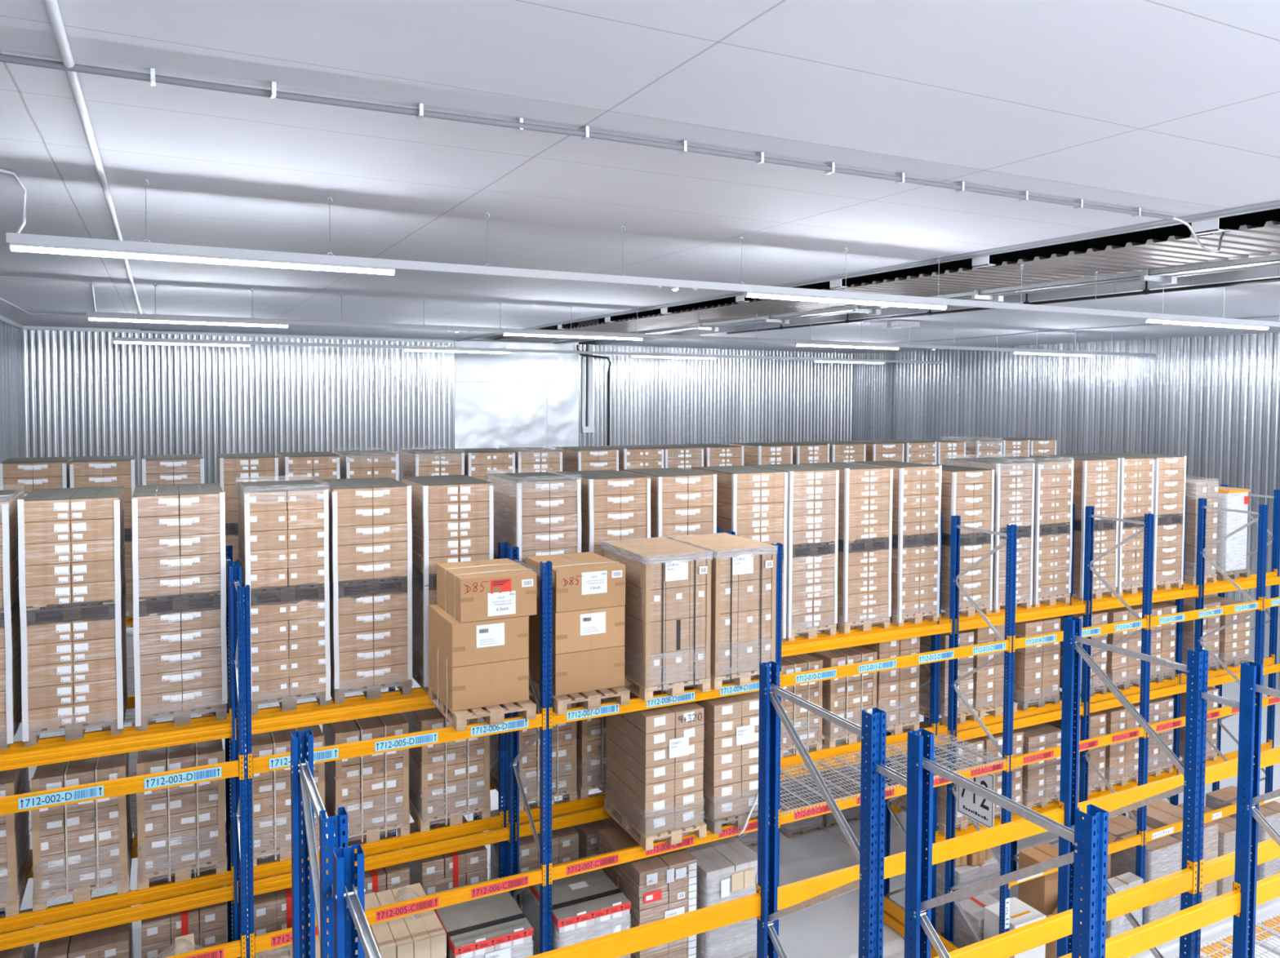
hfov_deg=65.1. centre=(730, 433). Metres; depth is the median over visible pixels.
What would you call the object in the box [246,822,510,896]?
beam
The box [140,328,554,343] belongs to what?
pipe
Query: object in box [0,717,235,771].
beam
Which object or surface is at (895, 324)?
junction box
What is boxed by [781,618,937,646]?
beam
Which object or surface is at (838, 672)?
beam
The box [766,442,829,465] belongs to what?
pallet stack
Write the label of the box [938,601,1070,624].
beam
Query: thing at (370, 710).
beam
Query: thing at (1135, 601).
beam
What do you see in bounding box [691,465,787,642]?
pallet stack
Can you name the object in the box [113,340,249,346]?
lamp
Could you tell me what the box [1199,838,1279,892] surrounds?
beam
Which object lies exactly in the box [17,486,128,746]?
pallet stack
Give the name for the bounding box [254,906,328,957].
load
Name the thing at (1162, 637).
load
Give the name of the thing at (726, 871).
load
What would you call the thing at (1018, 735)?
load
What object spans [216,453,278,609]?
pallet stack
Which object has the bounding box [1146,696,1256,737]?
beam
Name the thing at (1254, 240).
deck
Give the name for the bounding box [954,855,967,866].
carton
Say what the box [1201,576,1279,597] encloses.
beam
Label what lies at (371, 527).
pallet stack
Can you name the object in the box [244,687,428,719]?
beam
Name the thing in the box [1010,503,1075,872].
frame
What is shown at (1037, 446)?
pallet stack
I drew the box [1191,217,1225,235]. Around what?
bracket
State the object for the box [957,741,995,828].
aisle sign
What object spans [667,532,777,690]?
load
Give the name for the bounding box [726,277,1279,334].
pipe
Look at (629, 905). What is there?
print
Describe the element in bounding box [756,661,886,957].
frame
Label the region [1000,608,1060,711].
load
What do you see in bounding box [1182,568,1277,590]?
beam
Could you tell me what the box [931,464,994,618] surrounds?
pallet stack
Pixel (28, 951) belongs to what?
load
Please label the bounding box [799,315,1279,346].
cable
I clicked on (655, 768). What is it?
load
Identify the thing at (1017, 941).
beam
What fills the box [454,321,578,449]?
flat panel
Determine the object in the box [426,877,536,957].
load
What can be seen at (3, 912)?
frame
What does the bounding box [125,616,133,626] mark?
beam
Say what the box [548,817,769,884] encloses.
beam
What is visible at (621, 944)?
beam
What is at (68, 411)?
wall
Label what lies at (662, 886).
load
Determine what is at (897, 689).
load
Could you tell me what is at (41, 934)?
beam
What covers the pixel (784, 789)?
deck
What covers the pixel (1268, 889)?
beam
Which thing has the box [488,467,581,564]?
pallet stack
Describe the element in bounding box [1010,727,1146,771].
beam
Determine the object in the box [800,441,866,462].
pallet stack
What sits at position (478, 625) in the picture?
load
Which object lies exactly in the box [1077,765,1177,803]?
beam
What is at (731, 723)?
load
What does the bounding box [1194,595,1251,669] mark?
load
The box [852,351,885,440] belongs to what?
wall
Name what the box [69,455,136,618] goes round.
pallet stack
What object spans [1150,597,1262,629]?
beam
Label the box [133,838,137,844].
beam
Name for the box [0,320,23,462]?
wall
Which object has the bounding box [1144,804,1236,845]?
beam
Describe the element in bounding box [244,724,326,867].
load
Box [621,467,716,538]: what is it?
pallet stack
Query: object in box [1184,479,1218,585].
load
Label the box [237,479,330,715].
pallet stack
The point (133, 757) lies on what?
load
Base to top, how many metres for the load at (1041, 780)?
1.186 m
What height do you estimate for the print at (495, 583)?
0.040 m
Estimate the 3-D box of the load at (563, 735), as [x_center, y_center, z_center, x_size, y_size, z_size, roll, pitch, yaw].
[-2.481,3.793,12.382,0.778,1.275,1.232,-1,3,-30]
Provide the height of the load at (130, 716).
1.244 m
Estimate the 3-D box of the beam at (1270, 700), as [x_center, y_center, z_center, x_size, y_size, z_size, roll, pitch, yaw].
[9.878,4.397,17.038,2.768,0.220,0.058,-1,3,-30]
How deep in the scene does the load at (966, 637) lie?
15.14 m
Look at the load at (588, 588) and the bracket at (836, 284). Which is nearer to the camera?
the load at (588, 588)
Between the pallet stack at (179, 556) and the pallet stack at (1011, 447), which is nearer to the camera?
the pallet stack at (179, 556)
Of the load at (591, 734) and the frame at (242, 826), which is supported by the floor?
the frame at (242, 826)
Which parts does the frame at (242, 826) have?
post, post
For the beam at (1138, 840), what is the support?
attached to the frame at (1011, 535)
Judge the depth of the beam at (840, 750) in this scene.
13.99 m
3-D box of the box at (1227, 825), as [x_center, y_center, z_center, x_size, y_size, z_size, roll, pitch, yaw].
[7.944,7.043,16.668,0.734,1.301,1.130,-1,3,-30]
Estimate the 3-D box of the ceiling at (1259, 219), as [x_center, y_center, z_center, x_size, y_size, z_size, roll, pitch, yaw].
[3.958,-3.166,16.940,5.900,0.983,46.900,-1,3,-30]
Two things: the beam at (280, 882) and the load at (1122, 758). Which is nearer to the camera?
the beam at (280, 882)
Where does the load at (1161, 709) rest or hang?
on the beam at (1131, 784)
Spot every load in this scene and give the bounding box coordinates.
[0,767,32,918]
[0,908,35,957]
[29,752,133,912]
[35,890,133,957]
[85,627,135,730]
[128,751,138,839]
[135,739,226,890]
[141,865,226,957]
[147,711,209,724]
[153,933,201,957]
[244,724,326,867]
[246,849,319,954]
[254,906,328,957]
[322,713,409,844]
[326,830,409,898]
[355,883,446,957]
[400,707,490,832]
[402,815,487,896]
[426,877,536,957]
[428,558,537,731]
[489,693,577,812]
[489,802,578,912]
[521,856,631,957]
[525,551,630,715]
[555,792,619,858]
[576,690,606,799]
[598,826,697,957]
[600,537,712,701]
[604,685,706,851]
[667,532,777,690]
[681,828,757,957]
[684,680,769,836]
[702,815,757,846]
[751,653,822,759]
[779,751,823,838]
[804,743,861,828]
[806,645,877,748]
[835,622,919,735]
[835,736,897,807]
[893,720,984,835]
[903,618,977,726]
[938,717,1023,819]
[941,611,1017,719]
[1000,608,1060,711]
[1000,716,1061,809]
[1027,697,1106,796]
[1057,610,1107,697]
[1059,692,1139,790]
[1100,605,1142,693]
[1117,685,1173,776]
[1133,602,1177,683]
[1150,678,1218,764]
[1159,596,1220,675]
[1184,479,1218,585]
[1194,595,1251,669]
[1215,486,1250,581]
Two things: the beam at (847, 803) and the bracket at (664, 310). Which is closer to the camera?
the beam at (847, 803)
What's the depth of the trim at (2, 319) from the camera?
31.51 m
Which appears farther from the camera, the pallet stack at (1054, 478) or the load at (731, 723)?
the pallet stack at (1054, 478)
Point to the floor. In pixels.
(828, 929)
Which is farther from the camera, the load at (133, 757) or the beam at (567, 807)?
the load at (133, 757)
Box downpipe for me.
[576,344,611,445]
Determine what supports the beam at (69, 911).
attached to the frame
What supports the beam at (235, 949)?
attached to the frame
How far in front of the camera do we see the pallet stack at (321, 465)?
15.54 m
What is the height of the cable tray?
0.210 m
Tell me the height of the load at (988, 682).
1.404 m
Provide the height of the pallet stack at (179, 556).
2.282 m
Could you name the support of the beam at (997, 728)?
attached to the frame at (1148, 522)
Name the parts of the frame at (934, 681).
post, post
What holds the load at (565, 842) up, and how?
on the beam
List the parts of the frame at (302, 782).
post, post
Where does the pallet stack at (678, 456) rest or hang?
on the beam
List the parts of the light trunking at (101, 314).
strip lamp, trunking rail, strip lamp, strip lamp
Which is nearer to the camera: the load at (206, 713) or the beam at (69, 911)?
the beam at (69, 911)
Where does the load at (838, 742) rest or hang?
on the floor
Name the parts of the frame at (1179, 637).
post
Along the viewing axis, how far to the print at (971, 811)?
14.05 m
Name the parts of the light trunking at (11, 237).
trunking rail, spot lamp, strip lamp, strip lamp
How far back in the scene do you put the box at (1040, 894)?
15.09 m
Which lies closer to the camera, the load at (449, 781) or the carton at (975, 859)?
the load at (449, 781)
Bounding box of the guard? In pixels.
[863,886,959,957]
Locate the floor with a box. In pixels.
[0,608,1279,957]
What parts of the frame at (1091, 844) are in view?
post, post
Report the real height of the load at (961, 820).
1.306 m
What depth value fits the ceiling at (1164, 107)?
7.18 m
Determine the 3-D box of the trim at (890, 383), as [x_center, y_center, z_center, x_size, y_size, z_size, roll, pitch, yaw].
[6.773,1.573,42.554,0.480,10.117,0.120,-1,3,-30]
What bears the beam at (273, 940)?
attached to the frame at (242, 826)
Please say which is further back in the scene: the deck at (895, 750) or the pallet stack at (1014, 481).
the pallet stack at (1014, 481)
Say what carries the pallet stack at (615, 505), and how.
on the beam
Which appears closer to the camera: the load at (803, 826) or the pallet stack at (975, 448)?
the load at (803, 826)
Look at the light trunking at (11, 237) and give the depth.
10.94 m
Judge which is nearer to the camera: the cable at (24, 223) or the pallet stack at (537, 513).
the cable at (24, 223)
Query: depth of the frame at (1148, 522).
15.14 m
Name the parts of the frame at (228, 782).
post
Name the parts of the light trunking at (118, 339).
strip lamp, strip lamp, strip lamp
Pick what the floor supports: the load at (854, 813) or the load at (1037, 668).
the load at (854, 813)
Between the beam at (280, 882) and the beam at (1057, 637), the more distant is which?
the beam at (1057, 637)
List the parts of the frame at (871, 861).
post, post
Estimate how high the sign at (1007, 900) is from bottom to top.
0.870 m
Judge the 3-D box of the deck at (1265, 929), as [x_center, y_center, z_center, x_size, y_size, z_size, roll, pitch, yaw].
[4.957,4.606,8.637,0.896,0.045,1.207,-1,3,-30]
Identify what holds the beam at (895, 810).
attached to the frame at (934, 681)
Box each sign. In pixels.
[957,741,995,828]
[1004,897,1009,929]
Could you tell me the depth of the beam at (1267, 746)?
18.44 m
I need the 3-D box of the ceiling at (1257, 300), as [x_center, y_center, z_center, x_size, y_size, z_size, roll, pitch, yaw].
[11.892,-2.704,21.461,12.850,0.220,46.900,-1,3,-30]
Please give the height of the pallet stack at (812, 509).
2.278 m
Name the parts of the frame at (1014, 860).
post, post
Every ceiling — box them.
[0,0,1279,338]
[578,252,1279,338]
[595,265,1279,353]
[598,208,1279,323]
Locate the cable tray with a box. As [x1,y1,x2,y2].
[553,254,1279,344]
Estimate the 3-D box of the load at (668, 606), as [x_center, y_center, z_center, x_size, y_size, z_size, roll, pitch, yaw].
[-0.860,2.058,11.371,0.830,1.570,1.249,-1,3,-30]
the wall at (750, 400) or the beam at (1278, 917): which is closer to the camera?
the beam at (1278, 917)
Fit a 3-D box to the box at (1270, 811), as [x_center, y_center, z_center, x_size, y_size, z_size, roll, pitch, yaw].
[8.922,7.003,17.223,0.783,1.351,1.134,-1,3,-30]
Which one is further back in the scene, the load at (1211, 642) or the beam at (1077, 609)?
the load at (1211, 642)
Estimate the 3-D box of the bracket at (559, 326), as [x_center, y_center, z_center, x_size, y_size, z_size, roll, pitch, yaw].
[-4.547,-2.868,26.626,0.200,0.170,0.300,-1,3,-30]
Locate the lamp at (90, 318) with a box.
[88,316,288,328]
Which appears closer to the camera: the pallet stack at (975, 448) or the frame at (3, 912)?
the frame at (3, 912)
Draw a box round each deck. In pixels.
[493,220,1279,342]
[779,765,843,817]
[790,754,901,801]
[845,743,955,787]
[897,733,1006,773]
[1171,943,1231,957]
[1207,917,1279,957]
[1268,913,1279,923]
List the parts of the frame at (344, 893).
post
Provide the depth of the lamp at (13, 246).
8.86 m
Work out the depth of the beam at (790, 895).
7.25 m
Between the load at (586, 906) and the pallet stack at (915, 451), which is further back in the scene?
the pallet stack at (915, 451)
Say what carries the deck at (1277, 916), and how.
on the beam at (1278, 917)
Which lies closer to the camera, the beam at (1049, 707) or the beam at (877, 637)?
the beam at (877, 637)
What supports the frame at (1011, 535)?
on the floor
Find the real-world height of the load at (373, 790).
1.275 m
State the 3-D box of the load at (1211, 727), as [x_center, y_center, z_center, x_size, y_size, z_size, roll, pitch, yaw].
[8.222,5.260,18.425,0.802,1.306,1.231,-1,3,-29]
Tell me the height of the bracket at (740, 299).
0.170 m
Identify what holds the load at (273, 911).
on the beam
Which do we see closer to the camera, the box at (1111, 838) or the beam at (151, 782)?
the beam at (151, 782)
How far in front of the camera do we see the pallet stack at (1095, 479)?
16.21 m
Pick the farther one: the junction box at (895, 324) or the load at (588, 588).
the junction box at (895, 324)
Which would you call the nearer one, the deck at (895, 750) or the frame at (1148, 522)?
the deck at (895, 750)
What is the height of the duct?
3.367 m
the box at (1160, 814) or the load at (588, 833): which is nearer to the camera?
the load at (588, 833)
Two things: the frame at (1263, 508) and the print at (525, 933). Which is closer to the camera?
the print at (525, 933)
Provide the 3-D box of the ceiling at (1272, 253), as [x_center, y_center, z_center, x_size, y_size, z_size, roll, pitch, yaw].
[5.530,-2.723,17.777,1.850,0.054,46.170,-1,3,-30]
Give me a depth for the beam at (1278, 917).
9.02 m
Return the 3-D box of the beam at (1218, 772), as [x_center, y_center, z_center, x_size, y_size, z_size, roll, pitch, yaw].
[4.295,3.003,8.848,3.718,0.220,0.058,-1,3,-30]
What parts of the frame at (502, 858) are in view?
post, post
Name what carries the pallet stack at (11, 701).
on the beam at (207, 721)
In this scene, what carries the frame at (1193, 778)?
on the floor
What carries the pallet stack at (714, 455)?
on the beam
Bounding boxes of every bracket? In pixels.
[557,324,564,329]
[604,316,614,322]
[660,307,671,314]
[735,295,749,302]
[830,279,847,288]
[972,255,995,267]
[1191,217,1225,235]
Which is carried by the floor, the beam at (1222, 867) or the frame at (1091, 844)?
the frame at (1091, 844)
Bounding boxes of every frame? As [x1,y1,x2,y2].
[0,907,5,916]
[224,545,239,942]
[230,565,254,957]
[290,729,348,957]
[333,844,381,957]
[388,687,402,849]
[473,542,508,878]
[507,546,551,954]
[552,795,566,804]
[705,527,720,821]
[723,531,782,957]
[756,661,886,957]
[884,512,942,930]
[904,728,1108,957]
[924,711,932,721]
[943,515,1017,949]
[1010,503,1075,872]
[1056,617,1208,957]
[1079,506,1154,925]
[1118,496,1186,816]
[1194,497,1267,876]
[1212,484,1279,794]
[1231,662,1279,957]
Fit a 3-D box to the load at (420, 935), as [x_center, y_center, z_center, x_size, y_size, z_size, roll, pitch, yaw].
[-3.411,5.453,10.089,0.831,1.409,1.338,-1,3,-30]
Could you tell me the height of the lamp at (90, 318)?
0.062 m
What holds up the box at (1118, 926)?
on the floor
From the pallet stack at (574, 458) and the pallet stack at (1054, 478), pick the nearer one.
the pallet stack at (1054, 478)
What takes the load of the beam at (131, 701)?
attached to the frame at (228, 782)
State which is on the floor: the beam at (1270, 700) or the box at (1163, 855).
the box at (1163, 855)
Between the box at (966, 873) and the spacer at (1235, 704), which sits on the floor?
the box at (966, 873)
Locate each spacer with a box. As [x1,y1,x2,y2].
[331,884,348,921]
[875,764,906,788]
[1201,692,1239,709]
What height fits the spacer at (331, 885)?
0.040 m
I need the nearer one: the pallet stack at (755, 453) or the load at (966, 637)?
the load at (966, 637)
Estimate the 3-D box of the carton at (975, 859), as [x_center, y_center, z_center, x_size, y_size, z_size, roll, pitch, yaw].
[3.708,6.440,15.181,0.220,0.181,0.199,-1,3,-24]
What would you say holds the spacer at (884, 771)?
attached to the frame at (871, 861)
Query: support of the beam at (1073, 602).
attached to the frame at (1014, 860)
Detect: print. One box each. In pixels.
[457,931,536,954]
[493,580,509,586]
[561,905,631,926]
[963,805,987,821]
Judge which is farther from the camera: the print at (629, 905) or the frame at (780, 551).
the frame at (780, 551)
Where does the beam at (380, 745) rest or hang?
attached to the frame at (242, 826)
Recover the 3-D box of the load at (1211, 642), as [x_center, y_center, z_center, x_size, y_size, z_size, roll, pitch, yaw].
[8.224,3.651,18.355,0.802,1.244,1.231,-1,3,-30]
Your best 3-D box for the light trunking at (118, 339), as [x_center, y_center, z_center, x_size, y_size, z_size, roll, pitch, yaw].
[-3.700,-2.777,31.484,26.900,0.693,0.084,-1,3,-30]
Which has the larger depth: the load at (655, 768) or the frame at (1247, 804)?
the load at (655, 768)
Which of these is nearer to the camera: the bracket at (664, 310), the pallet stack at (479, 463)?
the pallet stack at (479, 463)
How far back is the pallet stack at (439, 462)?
16.52 m
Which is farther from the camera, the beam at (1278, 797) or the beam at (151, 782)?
the beam at (1278, 797)
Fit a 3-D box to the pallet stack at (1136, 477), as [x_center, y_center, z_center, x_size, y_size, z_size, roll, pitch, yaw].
[6.484,1.520,17.178,0.809,2.290,1.219,-1,3,-30]
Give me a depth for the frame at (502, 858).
11.64 m
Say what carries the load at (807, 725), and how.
on the beam at (840, 750)
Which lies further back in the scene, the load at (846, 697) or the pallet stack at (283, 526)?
the load at (846, 697)
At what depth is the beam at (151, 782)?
8.42 m
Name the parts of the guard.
rail, rail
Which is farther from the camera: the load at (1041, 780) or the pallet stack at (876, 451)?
the pallet stack at (876, 451)
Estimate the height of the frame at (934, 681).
6.550 m
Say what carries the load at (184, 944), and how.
on the beam
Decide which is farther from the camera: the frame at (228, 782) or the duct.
the duct
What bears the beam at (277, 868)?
attached to the frame at (228, 782)
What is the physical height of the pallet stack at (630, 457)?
2.286 m
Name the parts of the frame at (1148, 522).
post, post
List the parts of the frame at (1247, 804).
post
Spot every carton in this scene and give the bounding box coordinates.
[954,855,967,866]
[966,850,984,866]
[982,848,991,860]
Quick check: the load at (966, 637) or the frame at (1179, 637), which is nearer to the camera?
the load at (966, 637)
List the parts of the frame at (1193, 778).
post, post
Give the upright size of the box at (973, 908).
0.810 m
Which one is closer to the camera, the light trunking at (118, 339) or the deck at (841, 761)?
the deck at (841, 761)
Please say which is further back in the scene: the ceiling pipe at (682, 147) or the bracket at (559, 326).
the bracket at (559, 326)
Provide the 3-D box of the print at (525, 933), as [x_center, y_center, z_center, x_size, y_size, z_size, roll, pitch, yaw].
[-2.325,5.077,9.970,0.789,0.040,0.003,-1,3,-29]
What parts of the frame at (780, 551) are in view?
post, post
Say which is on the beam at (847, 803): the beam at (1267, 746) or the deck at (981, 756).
the deck at (981, 756)
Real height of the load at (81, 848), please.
1.275 m
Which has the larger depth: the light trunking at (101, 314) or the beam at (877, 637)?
the light trunking at (101, 314)
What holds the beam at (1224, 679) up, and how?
attached to the frame
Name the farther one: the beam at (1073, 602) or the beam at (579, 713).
the beam at (1073, 602)
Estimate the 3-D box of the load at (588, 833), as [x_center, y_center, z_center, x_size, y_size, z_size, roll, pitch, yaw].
[-1.729,5.466,12.884,0.796,1.186,1.230,-1,3,-30]
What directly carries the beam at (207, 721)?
attached to the frame
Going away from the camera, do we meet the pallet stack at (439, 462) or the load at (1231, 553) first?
the pallet stack at (439, 462)
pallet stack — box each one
[0,457,71,496]
[0,489,24,750]
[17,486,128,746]
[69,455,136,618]
[131,483,227,731]
[142,453,204,485]
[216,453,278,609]
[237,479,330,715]
[277,451,340,483]
[318,477,412,704]
[335,450,399,480]
[400,447,464,476]
[400,475,493,692]
[450,448,515,481]
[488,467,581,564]
[499,446,562,474]
[555,446,618,471]
[555,470,650,556]
[600,444,663,471]
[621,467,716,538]
[638,444,703,470]
[680,444,743,466]
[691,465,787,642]
[729,442,792,466]
[744,463,839,641]
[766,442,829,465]
[799,462,893,634]
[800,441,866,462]
[840,440,904,462]
[851,460,942,626]
[875,440,937,465]
[908,439,965,465]
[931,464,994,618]
[942,438,1002,457]
[945,456,1035,613]
[968,438,1029,457]
[984,454,1073,608]
[995,437,1056,456]
[1029,454,1119,601]
[1065,453,1154,595]
[1102,453,1186,591]
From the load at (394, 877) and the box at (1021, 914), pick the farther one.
the box at (1021, 914)
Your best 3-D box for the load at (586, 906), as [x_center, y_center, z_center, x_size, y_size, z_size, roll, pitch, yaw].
[-1.726,5.553,11.039,0.851,1.157,1.252,-1,3,-29]
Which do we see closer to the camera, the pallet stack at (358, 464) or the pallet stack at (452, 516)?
the pallet stack at (452, 516)
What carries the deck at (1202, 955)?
on the beam at (1278, 917)
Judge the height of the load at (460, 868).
1.295 m
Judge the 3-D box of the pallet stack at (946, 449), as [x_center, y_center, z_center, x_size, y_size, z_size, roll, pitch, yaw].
[4.563,1.296,22.488,0.791,2.278,1.220,-1,3,-30]
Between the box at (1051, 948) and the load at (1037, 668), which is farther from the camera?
the load at (1037, 668)
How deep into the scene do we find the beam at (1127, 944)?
6.26 m
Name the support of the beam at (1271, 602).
attached to the frame at (1263, 508)
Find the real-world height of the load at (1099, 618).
1.364 m
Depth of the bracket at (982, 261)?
12.87 m
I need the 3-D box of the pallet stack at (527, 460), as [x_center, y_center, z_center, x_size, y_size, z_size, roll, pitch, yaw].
[-3.597,1.387,17.866,0.824,2.340,1.247,-1,3,-29]
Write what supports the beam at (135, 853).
attached to the frame
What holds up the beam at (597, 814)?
attached to the frame at (545, 577)
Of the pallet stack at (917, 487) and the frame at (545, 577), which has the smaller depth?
the frame at (545, 577)
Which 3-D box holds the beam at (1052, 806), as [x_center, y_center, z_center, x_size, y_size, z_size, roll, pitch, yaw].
[4.258,6.056,15.640,2.768,0.220,0.058,-1,3,-30]
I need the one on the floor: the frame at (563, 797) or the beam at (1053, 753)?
the frame at (563, 797)
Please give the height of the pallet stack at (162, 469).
2.291 m
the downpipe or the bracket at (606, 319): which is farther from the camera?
the downpipe
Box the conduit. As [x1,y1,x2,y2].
[43,0,145,314]
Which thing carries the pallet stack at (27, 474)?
on the beam at (129, 622)
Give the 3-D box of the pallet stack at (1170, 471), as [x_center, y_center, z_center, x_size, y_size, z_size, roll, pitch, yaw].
[7.227,1.512,17.600,0.771,2.283,1.218,-1,3,-29]
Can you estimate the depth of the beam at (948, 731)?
13.58 m
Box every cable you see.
[0,168,26,233]
[0,275,96,315]
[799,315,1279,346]
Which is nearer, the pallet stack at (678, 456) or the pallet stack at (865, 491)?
the pallet stack at (865, 491)
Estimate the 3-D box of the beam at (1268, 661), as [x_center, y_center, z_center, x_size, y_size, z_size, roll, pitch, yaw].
[9.144,4.339,18.333,2.768,0.220,0.058,-1,3,-30]
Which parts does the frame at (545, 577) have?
post, post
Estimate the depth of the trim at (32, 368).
33.26 m
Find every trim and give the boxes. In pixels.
[0,315,453,342]
[31,368,716,379]
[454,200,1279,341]
[480,382,578,448]
[884,351,895,439]
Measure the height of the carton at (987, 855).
0.181 m
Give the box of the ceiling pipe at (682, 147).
[0,53,1243,253]
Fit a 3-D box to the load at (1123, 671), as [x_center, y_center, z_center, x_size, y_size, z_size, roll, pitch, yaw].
[6.408,3.628,17.324,0.803,1.344,1.229,-1,3,-29]
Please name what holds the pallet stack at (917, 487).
on the beam at (854, 632)
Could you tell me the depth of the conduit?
6.27 m
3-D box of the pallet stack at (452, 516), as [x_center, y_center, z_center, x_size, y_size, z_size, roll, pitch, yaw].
[-3.318,1.674,11.627,0.781,2.278,1.221,-1,3,-30]
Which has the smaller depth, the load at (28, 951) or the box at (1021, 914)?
the load at (28, 951)
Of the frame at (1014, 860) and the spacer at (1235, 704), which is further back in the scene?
the frame at (1014, 860)
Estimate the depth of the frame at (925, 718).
23.51 m
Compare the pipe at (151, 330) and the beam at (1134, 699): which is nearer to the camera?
the beam at (1134, 699)
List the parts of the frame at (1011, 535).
post, post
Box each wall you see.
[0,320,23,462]
[21,329,454,628]
[578,344,853,447]
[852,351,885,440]
[894,332,1279,690]
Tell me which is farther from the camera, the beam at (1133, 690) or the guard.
the beam at (1133, 690)
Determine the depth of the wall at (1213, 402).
31.95 m
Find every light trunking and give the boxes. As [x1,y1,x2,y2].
[5,178,1279,329]
[86,282,1155,356]
[112,327,940,364]
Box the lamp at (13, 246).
[8,243,395,275]
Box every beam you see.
[0,708,231,755]
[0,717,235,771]
[0,754,244,815]
[0,865,233,933]
[0,881,238,951]
[20,695,135,723]
[28,822,226,878]
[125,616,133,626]
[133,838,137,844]
[165,934,246,957]
[239,810,503,886]
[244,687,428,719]
[244,695,435,735]
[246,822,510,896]
[247,707,546,778]
[249,863,546,957]
[489,782,495,790]
[506,794,605,827]
[515,807,611,841]
[526,884,760,957]
[548,673,776,728]
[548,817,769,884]
[768,800,1064,911]
[777,755,1009,828]
[779,635,1011,688]
[780,723,935,768]
[780,730,950,781]
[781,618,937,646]
[781,618,951,657]
[890,804,906,814]
[934,860,1197,957]
[935,801,1058,843]
[937,700,1062,735]
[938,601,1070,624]
[953,702,1084,742]
[955,600,1086,634]
[1008,831,1143,889]
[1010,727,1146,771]
[1013,614,1149,652]
[1058,881,1240,957]
[1071,586,1182,605]
[1072,746,1279,822]
[1075,674,1179,705]
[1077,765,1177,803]
[1086,683,1192,715]
[1088,585,1199,614]
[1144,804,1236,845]
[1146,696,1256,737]
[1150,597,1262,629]
[1177,739,1272,775]
[1180,654,1275,684]
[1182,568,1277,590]
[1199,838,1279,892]
[1200,915,1279,957]
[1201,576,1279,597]
[1207,663,1279,687]
[1248,873,1279,913]
[1258,796,1279,808]
[1262,696,1279,709]
[1263,596,1279,610]
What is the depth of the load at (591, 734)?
12.17 m
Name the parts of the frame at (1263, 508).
post, post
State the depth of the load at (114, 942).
9.77 m
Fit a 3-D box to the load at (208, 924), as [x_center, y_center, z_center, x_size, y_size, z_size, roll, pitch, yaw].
[-5.797,5.463,10.578,0.813,1.315,1.230,-1,3,-30]
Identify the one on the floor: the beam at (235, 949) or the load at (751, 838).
the load at (751, 838)
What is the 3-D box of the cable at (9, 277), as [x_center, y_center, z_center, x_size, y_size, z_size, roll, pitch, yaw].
[-13.875,-2.696,19.678,2.596,0.028,10.605,-1,3,-30]
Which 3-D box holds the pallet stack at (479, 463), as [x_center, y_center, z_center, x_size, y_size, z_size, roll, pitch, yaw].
[-4.346,1.430,17.442,0.809,2.278,1.219,-1,3,-30]
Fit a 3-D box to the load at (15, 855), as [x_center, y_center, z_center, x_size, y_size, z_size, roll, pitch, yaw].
[-7.309,3.865,9.648,0.810,1.275,1.229,-1,3,-30]
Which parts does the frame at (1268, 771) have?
post, post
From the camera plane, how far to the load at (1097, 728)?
16.52 m
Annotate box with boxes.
[887,320,919,328]
[925,853,1002,937]
[953,893,999,948]
[983,897,1045,957]
[1017,843,1071,916]
[1044,907,1070,957]
[1071,833,1116,879]
[1105,872,1143,939]
[1107,815,1182,924]
[1128,800,1218,904]
[1175,803,1235,897]
[1205,786,1279,881]
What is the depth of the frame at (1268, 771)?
19.03 m
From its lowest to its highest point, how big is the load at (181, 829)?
1.275 m
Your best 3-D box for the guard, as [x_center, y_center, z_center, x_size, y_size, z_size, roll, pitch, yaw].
[2.933,7.514,14.711,0.120,0.440,3.140,-1,3,-30]
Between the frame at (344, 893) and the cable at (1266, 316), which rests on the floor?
the frame at (344, 893)
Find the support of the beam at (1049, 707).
attached to the frame at (934, 681)
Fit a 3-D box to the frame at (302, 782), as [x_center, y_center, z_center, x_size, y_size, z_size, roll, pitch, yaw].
[-1.940,4.822,4.737,0.150,6.550,1.245,-1,3,-30]
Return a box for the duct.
[581,344,594,432]
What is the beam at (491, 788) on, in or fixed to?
attached to the frame at (502, 858)

